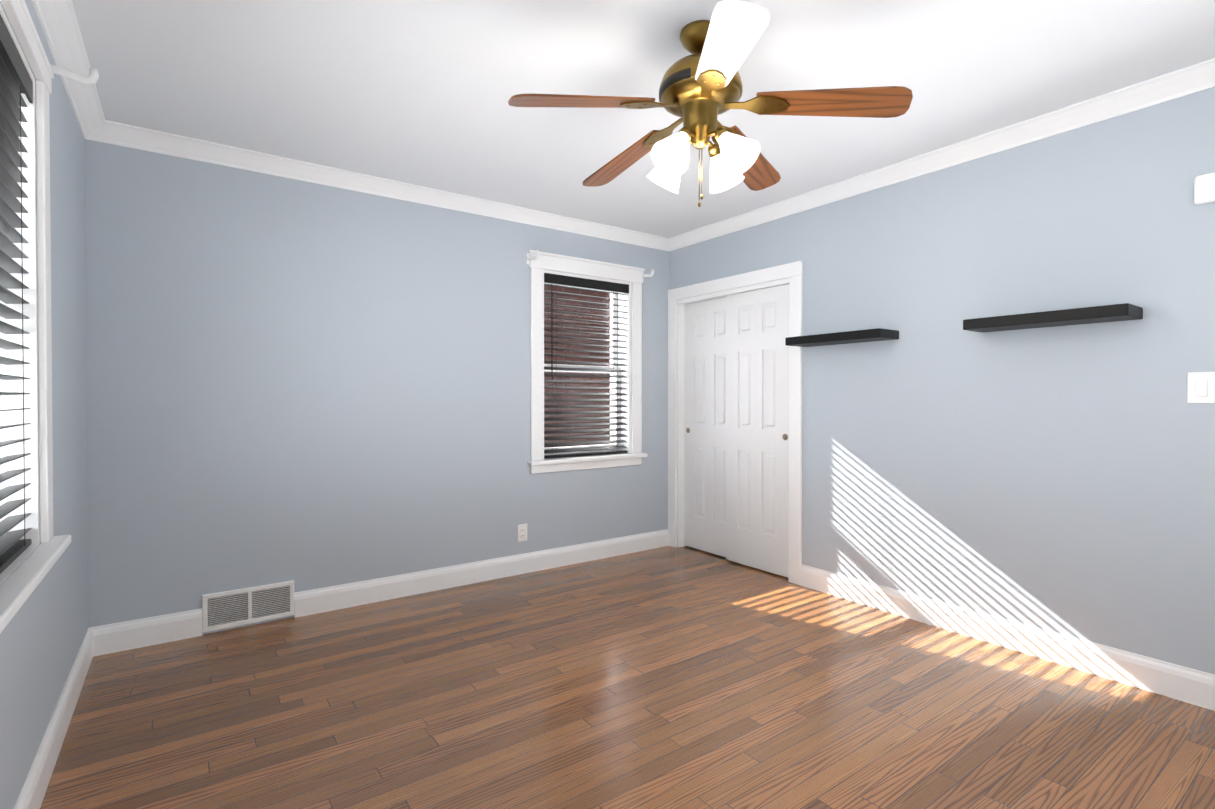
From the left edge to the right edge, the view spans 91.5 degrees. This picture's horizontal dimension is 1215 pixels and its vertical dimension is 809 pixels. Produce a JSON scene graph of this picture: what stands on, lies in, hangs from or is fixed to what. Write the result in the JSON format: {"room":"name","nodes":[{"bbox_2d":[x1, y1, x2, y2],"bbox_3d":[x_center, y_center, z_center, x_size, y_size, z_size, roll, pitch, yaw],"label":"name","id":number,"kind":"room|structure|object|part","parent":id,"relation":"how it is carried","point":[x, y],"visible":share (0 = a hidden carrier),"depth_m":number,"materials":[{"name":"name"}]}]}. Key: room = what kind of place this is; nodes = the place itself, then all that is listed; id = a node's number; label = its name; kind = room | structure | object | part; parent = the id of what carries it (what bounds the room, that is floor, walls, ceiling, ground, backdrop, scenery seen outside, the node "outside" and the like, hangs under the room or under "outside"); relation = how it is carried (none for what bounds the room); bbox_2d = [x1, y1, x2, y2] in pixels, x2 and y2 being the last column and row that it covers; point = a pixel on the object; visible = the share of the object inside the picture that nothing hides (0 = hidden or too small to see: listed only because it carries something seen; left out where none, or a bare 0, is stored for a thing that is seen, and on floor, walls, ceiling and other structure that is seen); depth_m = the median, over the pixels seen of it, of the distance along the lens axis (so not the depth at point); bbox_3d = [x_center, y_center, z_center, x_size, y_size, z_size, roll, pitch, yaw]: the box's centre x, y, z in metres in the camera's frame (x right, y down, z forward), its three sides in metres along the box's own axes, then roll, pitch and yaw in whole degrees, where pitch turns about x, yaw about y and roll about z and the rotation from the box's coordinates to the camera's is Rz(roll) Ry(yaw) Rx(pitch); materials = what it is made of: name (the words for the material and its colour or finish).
{"room":"empty bedroom","nodes":[
{"label":"empty bedroom","id":0,"kind":"room"},
{"bbox_2d":[0,0,88,808],"bbox_3d":[-1.254,-0.047,0.920,0.250,2.440,4.210,0,1,-36],"label":"wall","id":1,"kind":"structure","parent":0,"point":[43,633],"depth_m":2.12,"materials":[{"name":"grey paint"}]},
{"bbox_2d":[0,0,70,633],"bbox_3d":[-1.267,-0.262,0.988,0.310,1.569,2.090,0,1,-36],"label":"window","id":2,"kind":"structure","parent":1,"relation":"in","point":[23,574],"depth_m":1.78,"materials":[{"name":"white paint"}]},
{"bbox_2d":[0,14,32,573],"bbox_3d":[-1.217,-0.266,1.024,0.066,1.387,1.820,0,1,-36],"label":"window blinds","id":3,"kind":"object","parent":2,"relation":"attached to","point":[15,81],"visible":1,"depth_m":1.65,"materials":[{"name":"black"}]},
{"bbox_2d":[14,626,97,808],"bbox_3d":[-1.146,1.106,1.009,0.016,0.132,4.210,0,1,-36],"label":"baseboard","id":4,"kind":"structure","parent":1,"relation":"attached to","point":[32,794],"depth_m":1.96,"materials":[{"name":"white paint"}]},
{"bbox_2d":[31,0,110,143],"bbox_3d":[-1.120,-1.229,1.004,0.080,0.078,4.210,0,1,-36],"label":"crown molding","id":5,"kind":"structure","parent":1,"relation":"attached to","point":[61,28],"depth_m":2.13,"materials":[{"name":"white paint"}]},
{"bbox_2d":[50,64,98,84],"bbox_3d":[-1.737,-1.070,1.917,0.139,0.075,0.028,0,1,-36],"label":"curtain hook","id":6,"kind":"object","parent":1,"relation":"attached to","point":[92,77],"visible":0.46,"depth_m":1.92,"materials":[{"name":"white paint"}]},
{"bbox_2d":[84,139,669,634],"bbox_3d":[-1.013,-0.076,3.836,4.040,2.440,0.250,0,1,-36],"label":"wall","id":7,"kind":"structure","parent":0,"point":[302,385],"depth_m":3.24,"materials":[{"name":"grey paint"}]},
{"bbox_2d":[98,608,201,655],"bbox_3d":[-2.187,1.088,2.843,0.400,0.132,0.016,0,1,-36],"label":"baseboard","id":8,"kind":"structure","parent":7,"relation":"attached to","point":[133,634],"depth_m":2.83,"materials":[{"name":"white paint"}]},
{"bbox_2d":[202,580,293,632],"bbox_3d":[-1.859,1.045,3.080,0.410,0.188,0.012,0,1,-36],"label":"air vent","id":9,"kind":"object","parent":7,"relation":"in","point":[234,608],"visible":1,"depth_m":3.07,"materials":[{"name":"white plastic"}]},
{"bbox_2d":[111,121,670,250],"bbox_3d":[-0.917,-1.256,3.690,3.360,0.078,0.080,0,1,-36],"label":"crown molding","id":10,"kind":"structure","parent":7,"relation":"attached to","point":[125,135],"depth_m":3.32,"materials":[{"name":"white paint"}]},
{"bbox_2d":[294,529,668,617],"bbox_3d":[-0.594,1.076,3.985,2.700,0.132,0.016,0,1,-36],"label":"baseboard","id":11,"kind":"structure","parent":7,"relation":"attached to","point":[309,602],"depth_m":3.75,"materials":[{"name":"white paint"}]},
{"bbox_2d":[518,524,526,541],"bbox_3d":[-0.573,0.867,4.002,0.072,0.116,0.010,0,1,-36],"label":"electrical outlet","id":12,"kind":"object","parent":7,"relation":"attached to","point":[522,532],"visible":1,"depth_m":4.00,"materials":[{"name":"white plastic"}]},
{"bbox_2d":[526,250,538,264],"bbox_3d":[-0.497,-0.985,3.957,0.028,0.075,0.139,0,1,-36],"label":"curtain hook","id":13,"kind":"object","parent":7,"relation":"attached to","point":[528,257],"visible":0.94,"depth_m":3.96,"materials":[{"name":"white paint"}]},
{"bbox_2d":[527,250,646,473],"bbox_3d":[-0.191,-0.290,4.387,1.010,1.515,0.310,0,1,-36],"label":"window","id":14,"kind":"structure","parent":7,"relation":"in","point":[542,264],"depth_m":4.39,"materials":[{"name":"white paint"}]},
{"bbox_3d":[-0.221,-0.281,4.429,0.660,1.183,0.044,0,1,-36],"label":"glass","id":15,"kind":"part","parent":14,"relation":"part of","materials":[{"name":"clear glass"}]},
{"bbox_3d":[-0.221,-0.276,4.429,0.744,1.277,0.075,0,1,-36],"label":"back window sash","id":16,"kind":"part","parent":14,"relation":"part of","materials":[{"name":"white wood"}]},
{"bbox_2d":[544,273,628,458],"bbox_3d":[-0.155,-0.269,4.336,0.740,1.287,0.066,0,1,-36],"label":"window blinds","id":17,"kind":"object","parent":14,"relation":"attached to","point":[582,282],"visible":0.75,"depth_m":4.32,"materials":[{"name":"black"}]},
{"bbox_2d":[643,269,653,280],"bbox_3d":[0.307,-0.991,4.534,0.028,0.075,0.139,0,1,-36],"label":"curtain hook","id":18,"kind":"object","parent":7,"relation":"attached to","point":[649,275],"visible":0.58,"depth_m":4.50,"materials":[{"name":"white paint"}]},
{"bbox_2d":[40,546,1214,808],"bbox_3d":[0.286,1.222,2.037,4.040,0.120,4.710,0,1,-36],"label":"floor","id":19,"kind":"structure","parent":0,"point":[676,678],"depth_m":2.23,"materials":[{"name":"brown wood"}]},
{"bbox_2d":[72,0,1214,237],"bbox_3d":[0.286,-1.338,2.011,4.040,0.120,4.710,0,1,-36],"label":"ceiling","id":20,"kind":"structure","parent":0,"point":[418,92],"depth_m":2.31,"materials":[{"name":"white paint"}]},
{"bbox_2d":[508,0,912,206],"bbox_3d":[0.288,-0.975,2.077,1.263,0.607,1.214,0,1,-36],"label":"ceiling fan","id":21,"kind":"object","parent":20,"relation":"hanging from","point":[701,88],"visible":1,"depth_m":1.94,"materials":[{"name":"brown wood"}]},
{"label":"blade","id":22,"kind":"part","parent":21,"relation":"part of","materials":[{"name":"brown wood"}]},
{"bbox_3d":[0.067,-0.978,2.377,0.138,0.007,0.470,-15,2,-37],"label":"blade","id":23,"kind":"part","parent":21,"relation":"part of","materials":[{"name":"brown wood"}]},
{"bbox_3d":[0.319,-1.080,2.037,0.280,0.396,0.280,0,1,-36],"label":"motor","id":24,"kind":"part","parent":21,"relation":"part of","materials":[{"name":"gold metal"}]},
{"bbox_3d":[0.324,-0.970,1.616,0.138,0.007,0.470,12,8,-2],"label":"blade","id":25,"kind":"part","parent":21,"relation":"part of","materials":[{"name":"wood"}]},
{"bbox_3d":[0.563,-0.978,2.382,0.138,0.007,0.470,-14,-15,33],"label":"blade","id":26,"kind":"part","parent":21,"relation":"part of","materials":[{"name":"brown wood"}]},
{"bbox_3d":[0.722,-0.973,1.912,0.470,0.007,0.138,9,-9,17],"label":"blade","id":27,"kind":"part","parent":21,"relation":"part of","materials":[{"name":"brown wood"}]},
{"bbox_2d":[670,87,1214,674],"bbox_3d":[1.827,-0.069,3.128,0.250,2.440,4.210,0,1,-36],"label":"wall","id":28,"kind":"structure","parent":0,"point":[1058,479],"depth_m":2.75,"materials":[{"name":"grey paint"}]},
{"bbox_2d":[668,261,802,584],"bbox_3d":[0.902,0.114,4.281,0.132,2.050,1.258,0,1,-36],"label":"closet","id":29,"kind":"object","parent":28,"relation":"attached to","point":[734,428],"visible":1,"depth_m":4.21,"materials":[{"name":"white paint"}]},
{"bbox_3d":[0.790,0.167,4.502,0.034,1.915,0.565,0,1,-36],"label":"door","id":30,"kind":"part","parent":29,"relation":"part of","materials":[{"name":"white paint"}]},
{"bbox_3d":[1.039,0.172,4.081,0.034,1.915,0.565,0,1,-36],"label":"door","id":31,"kind":"part","parent":29,"relation":"part of","materials":[{"name":"white paint"}]},
{"bbox_2d":[785,328,898,346],"bbox_3d":[1.338,-0.381,3.420,0.200,0.048,0.600,0,1,-36],"label":"shelf","id":32,"kind":"object","parent":28,"relation":"attached to","point":[866,335],"visible":1,"depth_m":3.31,"materials":[{"name":"black wood"}]},
{"bbox_2d":[667,58,1214,250],"bbox_3d":[1.692,-1.249,3.020,0.080,0.078,4.210,0,1,-36],"label":"crown molding","id":33,"kind":"structure","parent":28,"relation":"attached to","point":[1198,77],"depth_m":2.83,"materials":[{"name":"white paint"}]},
{"bbox_2d":[800,564,1214,710],"bbox_3d":[1.780,1.086,2.977,0.016,0.132,1.900,0,1,-36],"label":"baseboard","id":34,"kind":"structure","parent":28,"relation":"attached to","point":[1164,679],"depth_m":2.72,"materials":[{"name":"white paint"}]},
{"bbox_2d":[963,303,1142,332],"bbox_3d":[1.926,-0.373,2.600,0.200,0.048,0.600,0,1,-36],"label":"shelf","id":35,"kind":"object","parent":28,"relation":"attached to","point":[1102,314],"visible":1,"depth_m":2.51,"materials":[{"name":"black wood"}]},
{"bbox_2d":[1187,372,1214,402],"bbox_3d":[2.278,-0.065,2.272,0.014,0.120,0.080,0,1,-36],"label":"light switch","id":36,"kind":"object","parent":28,"relation":"attached to","point":[1200,387],"visible":1,"depth_m":2.27,"materials":[{"name":"white plastic"}]},
{"bbox_2d":[1194,172,1214,204],"bbox_3d":[2.280,-0.820,2.246,0.032,0.110,0.080,0,1,-36],"label":"detector","id":37,"kind":"object","parent":28,"relation":"attached to","point":[1204,188],"visible":1,"depth_m":2.25,"materials":[{"name":"white plastic"}]},
{"label":"outside","id":38,"kind":"structure","parent":0,"visible":0},
{"bbox_2d":[544,285,609,447],"bbox_3d":[-1.332,-2.176,5.770,3.300,7.400,0.100,0,1,-36],"label":"brick wall","id":39,"kind":"structure","parent":38,"point":[579,310],"depth_m":6.45,"materials":[{"name":"red brick"}]}
]}

